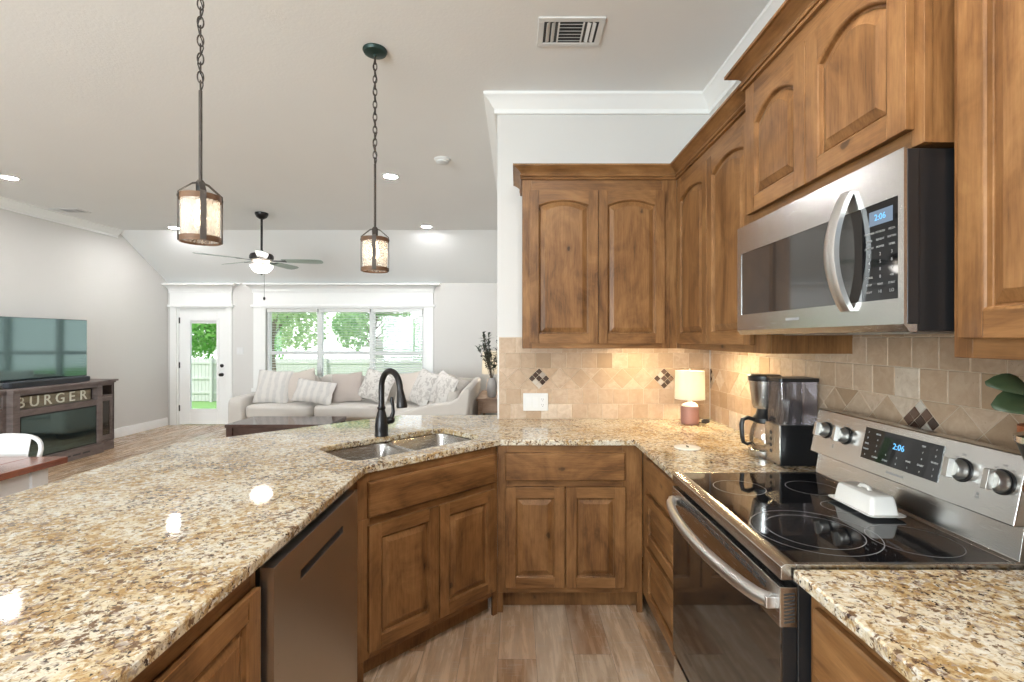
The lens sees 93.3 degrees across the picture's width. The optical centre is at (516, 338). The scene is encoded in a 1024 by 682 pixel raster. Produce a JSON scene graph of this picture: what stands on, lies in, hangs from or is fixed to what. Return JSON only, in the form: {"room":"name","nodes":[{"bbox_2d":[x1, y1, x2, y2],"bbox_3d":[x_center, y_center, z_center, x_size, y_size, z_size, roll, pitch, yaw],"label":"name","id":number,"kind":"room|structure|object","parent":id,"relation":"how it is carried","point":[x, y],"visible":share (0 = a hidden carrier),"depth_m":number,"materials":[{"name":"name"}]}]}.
{"room":"kitchen","nodes":[
{"label":"kitchen","id":0,"kind":"room"},
{"bbox_2d":[0,208,167,428],"bbox_3d":[-5.900,-0.076,2.540,0.120,3.030,11.080,0,0,0],"label":"wall","id":1,"kind":"structure","parent":0,"point":[49,269],"depth_m":6.76,"materials":[{"name":"beige paint"}]},
{"bbox_2d":[0,196,122,237],"bbox_3d":[-5.798,-1.534,2.025,0.085,0.115,10.050,0,0,0],"label":"trim","id":2,"kind":"structure","parent":1,"relation":"attached to","point":[5,203],"depth_m":6.07,"materials":[{"name":"white paint"}]},
{"bbox_2d":[114,417,167,437],"bbox_3d":[-5.832,1.373,2.530,0.016,0.132,11.060,0,0,0],"label":"baseboard","id":3,"kind":"structure","parent":1,"relation":"attached to","point":[132,429],"depth_m":7.47,"materials":[{"name":"white paint"}]},
{"bbox_2d":[168,283,496,424],"bbox_3d":[-2.985,0.251,8.140,5.950,2.376,0.120,0,0,0],"label":"wall","id":4,"kind":"structure","parent":0,"point":[462,312],"depth_m":8.08,"materials":[{"name":"beige paint"}]},
{"bbox_2d":[162,283,238,424],"bbox_3d":[-5.275,0.259,8.068,1.260,2.360,0.265,0,0,0],"label":"trim","id":5,"kind":"structure","parent":4,"relation":"attached to","point":[182,295],"depth_m":8.06,"materials":[{"name":"white paint"}]},
{"bbox_2d":[179,309,224,423],"bbox_3d":[-5.281,0.461,8.096,0.798,1.936,0.118,0,0,0],"label":"door","id":6,"kind":"structure","parent":4,"relation":"in","point":[188,415],"depth_m":8.11,"materials":[{"name":"white paint"}]},
{"bbox_2d":[237,347,243,353],"bbox_3d":[-4.630,0.199,8.075,0.120,0.120,0.009,0,0,0],"label":"light switch","id":7,"kind":"object","parent":4,"relation":"attached to","point":[240,350],"visible":1,"depth_m":8.07,"materials":[{"name":"white plastic"}]},
{"bbox_2d":[268,309,318,376],"bbox_3d":[-3.760,0.157,8.155,0.880,1.325,0.070,0,0,0],"label":"window","id":8,"kind":"structure","parent":4,"relation":"in","point":[270,352],"depth_m":8.13,"materials":[{"name":"white paint"}]},
{"bbox_2d":[267,309,317,375],"bbox_3d":[-3.760,0.159,8.098,0.840,1.321,0.055,0,0,0],"label":"window blind","id":9,"kind":"object","parent":8,"relation":"attached to","point":[268,310],"visible":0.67,"depth_m":8.07,"materials":[{"name":"white plastic"}]},
{"bbox_2d":[242,283,439,391],"bbox_3d":[-2.900,-0.021,8.008,3.230,1.800,0.145,0,0,0],"label":"trim","id":10,"kind":"structure","parent":4,"relation":"attached to","point":[277,295],"depth_m":8.05,"materials":[{"name":"white paint"}]},
{"bbox_2d":[321,312,370,376],"bbox_3d":[-2.880,0.157,8.155,0.880,1.325,0.070,0,0,0],"label":"window","id":11,"kind":"structure","parent":4,"relation":"in","point":[323,352],"depth_m":8.13,"materials":[{"name":"white paint"}]},
{"bbox_2d":[320,309,370,375],"bbox_3d":[-2.880,0.159,8.098,0.840,1.321,0.055,0,0,0],"label":"window blind","id":12,"kind":"object","parent":11,"relation":"attached to","point":[321,310],"visible":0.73,"depth_m":8.07,"materials":[{"name":"white plastic"}]},
{"bbox_2d":[319,309,372,376],"bbox_3d":[-2.880,0.157,8.160,0.908,1.325,0.070,0,0,0],"label":"trim","id":13,"kind":"structure","parent":4,"relation":"attached to","point":[319,309],"depth_m":8.12,"materials":[{"name":"white paint"}]},
{"bbox_2d":[373,309,423,369],"bbox_3d":[-2.000,0.157,8.155,0.880,1.325,0.070,0,0,0],"label":"window","id":14,"kind":"structure","parent":4,"relation":"in","point":[374,328],"depth_m":8.13,"materials":[{"name":"white paint"}]},
{"bbox_2d":[372,309,422,372],"bbox_3d":[-2.000,0.159,8.098,0.840,1.321,0.055,0,0,0],"label":"window blind","id":15,"kind":"object","parent":14,"relation":"attached to","point":[373,310],"visible":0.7,"depth_m":8.09,"materials":[{"name":"white plastic"}]},
{"bbox_2d":[48,424,673,681],"bbox_3d":[-2.283,1.499,2.540,7.355,0.120,11.320,0,0,0],"label":"floor","id":16,"kind":"structure","parent":0,"point":[519,643],"depth_m":2.28,"materials":[{"name":"brown wood"}]},
{"bbox_2d":[0,433,43,456],"bbox_3d":[-3.080,1.008,2.730,0.457,0.862,0.477,0,0,0],"label":"metal chair","id":17,"kind":"object","parent":16,"relation":"on","point":[11,444],"visible":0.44,"depth_m":2.95,"materials":[{"name":"white metal"}]},
{"bbox_2d":[0,457,67,497],"bbox_3d":[-3.130,1.064,2.040,0.998,0.750,1.580,0,0,0],"label":"dining table","id":18,"kind":"object","parent":16,"relation":"on","point":[17,474],"visible":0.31,"depth_m":2.65,"materials":[{"name":"brown wood"}]},
{"bbox_2d":[0,379,118,461],"bbox_3d":[-5.519,0.983,5.575,0.607,0.912,1.670,0,0,0],"label":"media console","id":19,"kind":"object","parent":16,"relation":"on","point":[75,430],"visible":0.79,"depth_m":5.64,"materials":[{"name":"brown wood"}]},
{"bbox_2d":[0,316,86,388],"bbox_3d":[-5.535,0.142,5.585,0.210,0.770,1.240,0,0,0],"label":"television","id":20,"kind":"object","parent":19,"relation":"on","point":[30,348],"visible":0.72,"depth_m":5.59,"materials":[{"name":"black glass"}]},
{"bbox_2d":[2,376,89,388],"bbox_3d":[-5.374,0.492,5.560,0.091,0.070,0.980,0,0,0],"label":"bar","id":21,"kind":"object","parent":19,"relation":"on","point":[52,381],"visible":1,"depth_m":5.45,"materials":[{"name":"black plastic"}]},
{"bbox_2d":[20,389,90,408],"bbox_3d":[-5.324,0.688,5.575,0.027,0.129,0.910,0,0,0],"label":"letter sign","id":22,"kind":"object","parent":19,"relation":"in","point":[70,396],"visible":0.94,"depth_m":5.55,"materials":[{"name":"brown wood"}]},
{"bbox_2d":[131,572,260,681],"bbox_3d":[-0.942,0.997,0.782,0.620,0.884,0.845,0,0,0],"label":"base cabinet","id":23,"kind":"object","parent":16,"relation":"on","point":[224,645],"visible":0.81,"depth_m":1.04,"materials":[{"name":"brown wood"}]},
{"bbox_2d":[225,416,345,436],"bbox_3d":[-2.780,1.214,5.880,1.200,0.450,0.600,0,0,0],"label":"coffee table","id":24,"kind":"object","parent":16,"relation":"on","point":[255,424],"visible":0.45,"depth_m":5.65,"materials":[{"name":"brown wood"}]},
{"bbox_2d":[255,489,356,681],"bbox_3d":[-0.908,1.003,1.523,0.600,0.872,0.630,0,0,0],"label":"dishwasher","id":25,"kind":"object","parent":16,"relation":"on","point":[308,586],"visible":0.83,"depth_m":1.46,"materials":[{"name":"brown metal"}]},
{"bbox_2d":[348,482,355,489],"bbox_3d":[-0.677,0.997,1.907,0.045,0.884,0.130,0,0,0],"label":"filler panel","id":26,"kind":"object","parent":16,"relation":"on","point":[353,487],"visible":0.02,"depth_m":1.94,"materials":[{"name":"brown wood"}]},
{"bbox_2d":[228,374,480,423],"bbox_3d":[-2.345,0.992,6.918,3.540,0.893,1.975,0,0,0],"label":"sectional sofa","id":27,"kind":"object","parent":16,"relation":"on","point":[462,401],"visible":0.43,"depth_m":6.84,"materials":[{"name":"fabric"}]},
{"bbox_2d":[252,370,293,402],"bbox_3d":[-3.600,0.704,7.140,0.522,0.494,0.233,0,0,-4],"label":"throw pillow","id":28,"kind":"object","parent":27,"relation":"on","point":[272,386],"visible":0.98,"depth_m":7.07,"materials":[{"name":"beige fabric"}]},
{"bbox_2d":[246,401,318,417],"bbox_3d":[-3.415,1.038,7.250,0.970,0.212,0.820,0,0,0],"label":"seat cushion","id":29,"kind":"object","parent":27,"relation":"on","point":[296,408],"depth_m":6.85,"materials":[{"name":"fabric"}]},
{"bbox_2d":[288,368,314,401],"bbox_3d":[-3.240,0.695,7.220,0.535,0.513,0.225,0,0,-9],"label":"throw pillow","id":30,"kind":"object","parent":27,"relation":"on","point":[309,374],"visible":0.48,"depth_m":7.19,"materials":[{"name":"beige fabric"}]},
{"bbox_2d":[291,378,336,404],"bbox_3d":[-2.930,0.760,6.980,0.615,0.381,0.208,0,0,3],"label":"throw pillow","id":31,"kind":"object","parent":27,"relation":"on","point":[307,390],"visible":1,"depth_m":6.91,"materials":[{"name":"white fabric"}]},
{"bbox_2d":[320,374,364,398],"bbox_3d":[-2.725,0.759,7.600,0.720,0.420,0.200,0,-10,0],"label":"cushion","id":32,"kind":"object","parent":27,"relation":"on","point":[326,378],"depth_m":7.54,"materials":[{"name":"beige fabric"}]},
{"bbox_2d":[331,372,361,402],"bbox_3d":[-2.520,0.719,7.160,0.489,0.465,0.222,0,0,-2],"label":"throw pillow","id":33,"kind":"object","parent":27,"relation":"on","point":[347,388],"visible":0.91,"depth_m":7.09,"materials":[{"name":"beige fabric"}]},
{"bbox_2d":[314,399,389,418],"bbox_3d":[-2.440,1.038,7.250,0.970,0.212,0.820,0,0,0],"label":"seat cushion","id":34,"kind":"object","parent":27,"relation":"on","point":[366,408],"depth_m":6.85,"materials":[{"name":"fabric"}]},
{"bbox_2d":[358,368,394,403],"bbox_3d":[-2.070,0.692,7.120,0.580,0.518,0.243,0,0,16],"label":"throw pillow","id":35,"kind":"object","parent":27,"relation":"on","point":[369,388],"visible":0.8,"depth_m":7.06,"materials":[{"name":"grey fabric"}]},
{"bbox_2d":[387,381,396,400],"bbox_3d":[-1.985,0.759,7.600,0.720,0.420,0.200,0,-10,0],"label":"throw pillow","id":36,"kind":"object","parent":27,"relation":"on","point":[392,393],"depth_m":7.49,"materials":[{"name":"beige fabric"}]},
{"bbox_2d":[394,371,419,403],"bbox_3d":[-1.560,0.701,7.050,0.541,0.500,0.259,0,0,21],"label":"throw pillow","id":37,"kind":"object","parent":27,"relation":"on","point":[408,379],"visible":0.39,"depth_m":7.00,"materials":[{"name":"beige fabric"}]},
{"bbox_2d":[385,400,432,416],"bbox_3d":[-1.475,1.038,7.280,0.950,0.212,0.760,0,0,0],"label":"seat cushion","id":38,"kind":"object","parent":27,"relation":"on","point":[388,405],"depth_m":6.93,"materials":[{"name":"fabric"}]},
{"bbox_2d":[408,368,437,405],"bbox_3d":[-1.300,0.682,6.720,0.244,0.537,0.568,0,0,-38],"label":"throw pillow","id":39,"kind":"object","parent":27,"relation":"on","point":[420,392],"visible":0.85,"depth_m":6.61,"materials":[{"name":"grey fabric"}]},
{"bbox_2d":[429,370,458,402],"bbox_3d":[-0.970,0.681,6.360,0.217,0.540,0.587,0,0,-36],"label":"throw pillow","id":40,"kind":"object","parent":27,"relation":"on","point":[444,383],"visible":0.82,"depth_m":6.27,"materials":[{"name":"grey fabric"}]},
{"bbox_2d":[446,384,463,401],"bbox_3d":[-0.840,0.809,6.530,0.180,0.360,0.770,10,0,0],"label":"throw pillow","id":41,"kind":"object","parent":27,"relation":"on","point":[451,396],"depth_m":6.17,"materials":[{"name":"beige fabric"}]},
{"bbox_2d":[458,380,468,387],"bbox_3d":[-0.840,0.809,7.265,0.180,0.360,0.660,10,0,0],"label":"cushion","id":42,"kind":"object","parent":27,"relation":"on","point":[462,382],"depth_m":7.09,"materials":[{"name":"beige fabric"}]},
{"bbox_2d":[356,446,496,681],"bbox_3d":[-0.555,0.997,2.428,0.782,0.884,0.540,0,0,-45],"label":"base cabinet","id":43,"kind":"object","parent":16,"relation":"on","point":[427,530],"visible":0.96,"depth_m":2.19,"materials":[{"name":"brown wood"}]},
{"bbox_2d":[476,390,496,414],"bbox_3d":[-0.360,1.129,7.165,0.400,0.620,1.070,0,0,0],"label":"end table","id":44,"kind":"object","parent":16,"relation":"on","point":[486,404],"visible":0.55,"depth_m":6.65,"materials":[{"name":"brown wood"}]},
{"bbox_2d":[476,331,496,397],"bbox_3d":[-0.389,0.335,6.824,0.363,0.967,0.454,0,0,15],"label":"vase","id":45,"kind":"object","parent":44,"relation":"on","point":[491,384],"visible":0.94,"depth_m":6.76,"materials":[{"name":"grey ceramic"}]},
{"bbox_2d":[482,350,496,387],"bbox_3d":[-0.400,0.494,7.420,0.280,0.650,0.280,0,0,0],"label":"table lamp","id":46,"kind":"object","parent":44,"relation":"on","point":[484,370],"visible":0.16,"depth_m":7.31,"materials":[{"name":"fabric"}]},
{"bbox_2d":[497,446,641,611],"bbox_3d":[0.279,0.997,2.849,0.763,0.884,0.660,0,0,0],"label":"base cabinet","id":47,"kind":"object","parent":16,"relation":"on","point":[569,518],"visible":0.97,"depth_m":2.52,"materials":[{"name":"brown wood"}]},
{"bbox_2d":[643,453,676,655],"bbox_3d":[0.958,0.997,2.212,0.632,0.884,0.655,0,0,0],"label":"base cabinet","id":48,"kind":"object","parent":16,"relation":"on","point":[657,485],"visible":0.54,"depth_m":2.21,"materials":[{"name":"brown wood"}]},
{"bbox_2d":[0,415,815,681],"bbox_3d":[-0.218,0.540,1.840,2.984,0.030,3.000,0,0,0],"label":"countertop","id":49,"kind":"structure","parent":48,"relation":"on","point":[104,569],"depth_m":1.44,"materials":[{"name":"stone"}]},
{"bbox_2d":[374,368,407,436],"bbox_3d":[-0.653,0.339,2.562,0.272,0.372,0.108,0,0,45],"label":"kitchen faucet","id":50,"kind":"object","parent":49,"relation":"on","point":[382,421],"visible":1,"depth_m":2.59,"materials":[{"name":"black metal"}]},
{"bbox_2d":[326,434,471,460],"bbox_3d":[-0.575,0.656,2.460,0.766,0.200,0.409,0,0,-45],"label":"sink","id":51,"kind":"object","parent":49,"relation":"in","point":[365,452],"visible":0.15,"depth_m":2.56,"materials":[{"name":"silver metal"}]},
{"bbox_2d":[674,444,700,450],"bbox_3d":[0.820,0.519,2.325,0.124,0.012,0.124,0,0,0],"label":"trivet","id":52,"kind":"object","parent":49,"relation":"on","point":[687,447],"visible":1,"depth_m":2.31,"materials":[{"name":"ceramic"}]},
{"bbox_2d":[675,368,709,424],"bbox_3d":[1.119,0.352,3.011,0.294,0.345,0.179,0,0,-27],"label":"table lamp","id":53,"kind":"object","parent":49,"relation":"on","point":[689,384],"visible":1,"depth_m":2.93,"materials":[{"name":"fabric"}]},
{"bbox_2d":[739,373,818,465],"bbox_3d":[1.125,0.342,2.115,0.252,0.366,0.254,0,0,0],"label":"coffee maker","id":54,"kind":"object","parent":49,"relation":"on","point":[788,437],"visible":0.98,"depth_m":2.08,"materials":[{"name":"black plastic"}]},
{"bbox_2d":[748,380,780,408],"bbox_3d":[1.113,0.248,2.172,0.132,0.123,0.132,0,0,0],"label":"basket","id":55,"kind":"object","parent":54,"relation":"on","point":[765,394],"depth_m":2.13,"materials":[{"name":"silver metal"}]},
{"bbox_2d":[666,408,1023,681],"bbox_3d":[0.893,0.853,1.494,0.738,1.172,0.770,0,0,0],"label":"electric range","id":56,"kind":"object","parent":16,"relation":"on","point":[740,613],"visible":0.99,"depth_m":1.34,"materials":[{"name":"silver metal"}]},
{"bbox_2d":[673,472,1023,579],"bbox_3d":[0.888,0.535,1.494,0.564,0.037,0.770,0,0,0],"label":"cooktop","id":57,"kind":"object","parent":56,"relation":"in","point":[789,521],"depth_m":1.31,"materials":[{"name":"black glass"}]},
{"bbox_2d":[828,481,906,517],"bbox_3d":[1.062,0.480,1.475,0.110,0.075,0.202,0,0,0],"label":"butter dish","id":58,"kind":"object","parent":56,"relation":"on","point":[869,501],"visible":1,"depth_m":1.43,"materials":[{"name":"white ceramic"}]},
{"bbox_2d":[811,596,908,681],"bbox_3d":[0.963,0.997,0.762,0.622,0.884,0.684,0,0,0],"label":"base cabinet","id":59,"kind":"object","parent":16,"relation":"on","point":[838,654],"visible":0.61,"depth_m":0.98,"materials":[{"name":"brown wood"}]},
{"bbox_2d":[794,570,1023,681],"bbox_3d":[0.953,0.540,0.751,0.642,0.030,0.703,0,0,0],"label":"countertop","id":60,"kind":"structure","parent":59,"relation":"on","point":[928,625],"depth_m":0.92,"materials":[{"name":"stone"}]},
{"bbox_2d":[985,373,1023,431],"bbox_3d":[1.095,0.274,1.023,0.262,0.501,0.138,0,0,0],"label":"potted plant","id":61,"kind":"object","parent":60,"relation":"on","point":[1011,398],"visible":0.87,"depth_m":0.99,"materials":[{"name":"green plant"}]},
{"bbox_2d":[1012,431,1023,492],"bbox_3d":[1.050,0.354,0.930,0.134,0.342,0.134,0,0,0],"label":"jar","id":62,"kind":"object","parent":60,"relation":"on","point":[1018,437],"visible":1,"depth_m":0.95,"materials":[{"name":"plastic"}]},
{"bbox_2d":[0,0,769,282],"bbox_3d":[-2.283,-1.276,2.540,7.355,0.830,11.320,0,0,0],"label":"ceiling","id":63,"kind":"structure","parent":0,"point":[99,99],"depth_m":3.29,"materials":[{"name":"beige paint"}]},
{"bbox_2d":[0,174,22,180],"bbox_3d":[-5.000,-1.587,4.760,0.180,0.008,0.180,0,0,0],"label":"recessed light","id":64,"kind":"object","parent":63,"relation":"in","point":[8,177],"visible":1,"depth_m":4.75,"materials":[{"name":"white plastic"}]},
{"bbox_2d":[48,208,90,212],"bbox_3d":[-5.530,-1.586,5.980,0.360,0.010,0.200,0,0,0],"label":"ceiling vent","id":65,"kind":"object","parent":63,"relation":"in","point":[62,210],"visible":1,"depth_m":5.95,"materials":[{"name":"white plastic"}]},
{"bbox_2d":[177,0,222,245],"bbox_3d":[-1.245,-0.985,1.900,0.143,1.212,0.143,0,0,13],"label":"pendant light","id":66,"kind":"object","parent":63,"relation":"hanging from","point":[200,237],"visible":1,"depth_m":1.89,"materials":[{"name":"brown metal"}]},
{"bbox_2d":[196,185,199,200],"bbox_3d":[-1.245,-0.577,1.900,0.032,0.065,0.032,0,0,-29],"label":"socket","id":67,"kind":"object","parent":66,"relation":"attached to","point":[197,186],"depth_m":1.88,"materials":[{"name":"black metal"}]},
{"bbox_2d":[193,211,323,299],"bbox_3d":[-3.164,-1.038,6.111,1.347,1.105,1.416,0,0,-10],"label":"ceiling fan","id":68,"kind":"object","parent":63,"relation":"hanging from","point":[261,259],"visible":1,"depth_m":6.07,"materials":[{"name":"dark bronze metal"},{"name":"frosted white glass"},{"name":"grey painted wood"}]},
{"bbox_2d":[360,43,388,272],"bbox_3d":[-0.782,-0.981,2.660,0.143,1.220,0.143,0,0,29],"label":"pendant light","id":69,"kind":"object","parent":63,"relation":"hanging from","point":[375,51],"visible":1,"depth_m":2.65,"materials":[{"name":"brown metal"}]},
{"bbox_2d":[381,173,399,179],"bbox_3d":[-1.235,-1.587,4.720,0.180,0.008,0.180,0,0,0],"label":"recessed light","id":70,"kind":"object","parent":63,"relation":"in","point":[391,176],"visible":1,"depth_m":4.72,"materials":[{"name":"white plastic"}]},
{"bbox_2d":[420,225,432,227],"bbox_3d":[-1.280,-1.587,6.830,0.180,0.008,0.180,0,0,0],"label":"recessed light","id":71,"kind":"object","parent":63,"relation":"in","point":[422,226],"visible":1,"depth_m":6.82,"materials":[{"name":"white plastic"}]},
{"bbox_2d":[434,156,449,164],"bbox_3d":[-0.660,-1.571,4.270,0.140,0.041,0.140,0,0,0],"label":"smoke detector","id":72,"kind":"object","parent":63,"relation":"attached to","point":[441,160],"visible":1,"depth_m":4.23,"materials":[{"name":"white plastic"}]},
{"bbox_2d":[537,17,606,46],"bbox_3d":[0.275,-1.586,2.500,0.335,0.010,0.235,0,0,0],"label":"ceiling vent","id":73,"kind":"object","parent":63,"relation":"in","point":[552,31],"visible":1,"depth_m":2.49,"materials":[{"name":"white plastic"}]},
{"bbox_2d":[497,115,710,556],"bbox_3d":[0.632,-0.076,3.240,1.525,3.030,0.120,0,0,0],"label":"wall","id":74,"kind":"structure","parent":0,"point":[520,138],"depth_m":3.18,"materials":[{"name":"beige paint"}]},
{"bbox_2d":[523,393,547,410],"bbox_3d":[0.122,0.413,3.167,0.164,0.116,0.009,0,0,0],"label":"switch plate","id":75,"kind":"object","parent":74,"relation":"attached to","point":[531,401],"visible":1,"depth_m":3.17,"materials":[{"name":"white plastic"}]},
{"bbox_2d":[540,397,544,406],"bbox_3d":[0.168,0.413,3.164,0.033,0.068,0.003,0,0,0],"label":"outlet","id":76,"kind":"object","parent":75,"relation":"attached to","point":[542,399],"depth_m":3.16,"materials":[{"name":"white plastic"}]},
{"bbox_2d":[513,163,676,347],"bbox_3d":[0.460,-0.481,2.989,0.968,1.075,0.380,0,0,0],"label":"upper cabinet","id":77,"kind":"object","parent":74,"relation":"attached to","point":[599,240],"visible":1,"depth_m":2.84,"materials":[{"name":"brown wood"}]},
{"bbox_2d":[499,337,709,418],"bbox_3d":[0.574,0.256,3.176,1.384,0.538,0.008,0,0,0],"label":"backsplash","id":78,"kind":"structure","parent":74,"relation":"attached to","point":[579,383],"depth_m":3.17,"materials":[{"name":"tile"}]},
{"bbox_2d":[711,81,740,430],"bbox_3d":[1.335,-0.076,0.090,0.120,3.030,6.180,0,0,0],"label":"wall","id":79,"kind":"structure","parent":0,"point":[734,88],"depth_m":2.94,"materials":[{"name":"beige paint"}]},
{"bbox_2d":[483,0,784,188],"bbox_3d":[0.530,-1.534,2.050,1.490,0.115,10.100,0,0,0],"label":"trim","id":80,"kind":"structure","parent":79,"relation":"attached to","point":[704,102],"depth_m":3.13,"materials":[{"name":"white paint"}]},
{"bbox_2d":[670,82,852,353],"bbox_3d":[1.081,-0.481,2.341,0.386,1.075,1.029,0,0,0],"label":"upper cabinet","id":81,"kind":"object","parent":79,"relation":"attached to","point":[709,170],"visible":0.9,"depth_m":2.25,"materials":[{"name":"brown wood"}]},
{"bbox_2d":[724,0,953,225],"bbox_3d":[1.040,-0.718,1.423,0.468,0.602,0.914,0,0,0],"label":"upper cabinet","id":82,"kind":"object","parent":79,"relation":"attached to","point":[833,89],"visible":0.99,"depth_m":1.27,"materials":[{"name":"brown wood"}]},
{"bbox_2d":[737,147,953,334],"bbox_3d":[1.024,-0.211,1.414,0.501,0.394,0.776,0,0,0],"label":"microwave","id":83,"kind":"object","parent":82,"relation":"attached to","point":[869,251],"visible":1,"depth_m":1.16,"materials":[{"name":"silver metal"}]},
{"bbox_2d":[710,334,1023,449],"bbox_3d":[1.271,0.230,1.710,0.008,0.591,2.921,0,0,0],"label":"backsplash","id":84,"kind":"structure","parent":79,"relation":"attached to","point":[915,380],"depth_m":1.63,"materials":[{"name":"tile"}]},
{"bbox_2d":[954,0,1023,359],"bbox_3d":[1.070,-0.490,0.692,0.408,1.058,0.656,0,0,0],"label":"upper cabinet","id":85,"kind":"object","parent":79,"relation":"attached to","point":[988,34],"visible":1,"depth_m":0.93,"materials":[{"name":"brown wood"}]},
{"label":"outside","id":86,"kind":"structure","parent":0,"visible":0},
{"bbox_2d":[192,360,337,408],"bbox_3d":[-5.000,2.314,34.105,70.000,1.450,51.790,0,0,0],"label":"garden","id":87,"kind":"object","parent":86,"point":[195,404],"depth_m":18.43,"materials":[{"name":"green plant"}]},
{"bbox_2d":[192,322,289,358],"bbox_3d":[-14.018,-0.766,24.124,5.694,6.819,7.560,0,0,27],"label":"tree","id":88,"kind":"object","parent":87,"relation":"on","point":[204,342],"visible":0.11,"depth_m":22.69,"materials":[{"name":"green plant"}]},
{"bbox_2d":[272,312,330,370],"bbox_3d":[-6.792,-0.133,14.014,3.316,4.482,3.613,0,0,0],"label":"tree","id":89,"kind":"object","parent":87,"relation":"on","point":[300,325],"visible":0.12,"depth_m":14.37,"materials":[{"name":"green plant"}]},
{"bbox_2d":[192,358,421,401],"bbox_3d":[-6.522,1.719,20.245,27.045,1.840,0.150,0,0,0],"label":"fence","id":90,"kind":"object","parent":87,"relation":"on","point":[203,370],"visible":0.12,"depth_m":20.30,"materials":[{"name":"white wood"}]},
{"bbox_2d":[330,312,411,350],"bbox_3d":[-4.954,-0.038,16.617,2.675,4.755,2.329,0,0,-36],"label":"tree","id":91,"kind":"object","parent":87,"relation":"on","point":[347,324],"visible":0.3,"depth_m":16.25,"materials":[{"name":"green plant"}]},
{"bbox_2d":[362,317,421,369],"bbox_3d":[-4.200,0.689,30.000,8.800,3.900,6.800,0,0,0],"label":"house","id":92,"kind":"structure","parent":87,"relation":"on","point":[416,317],"depth_m":27.00,"materials":[{"name":"grey"}]},
{"bbox_2d":[406,322,421,361],"bbox_3d":[-3.476,0.896,18.163,1.501,3.172,1.322,0,0,-36],"label":"tree","id":93,"kind":"object","parent":87,"relation":"on","point":[414,328],"visible":0.2,"depth_m":17.84,"materials":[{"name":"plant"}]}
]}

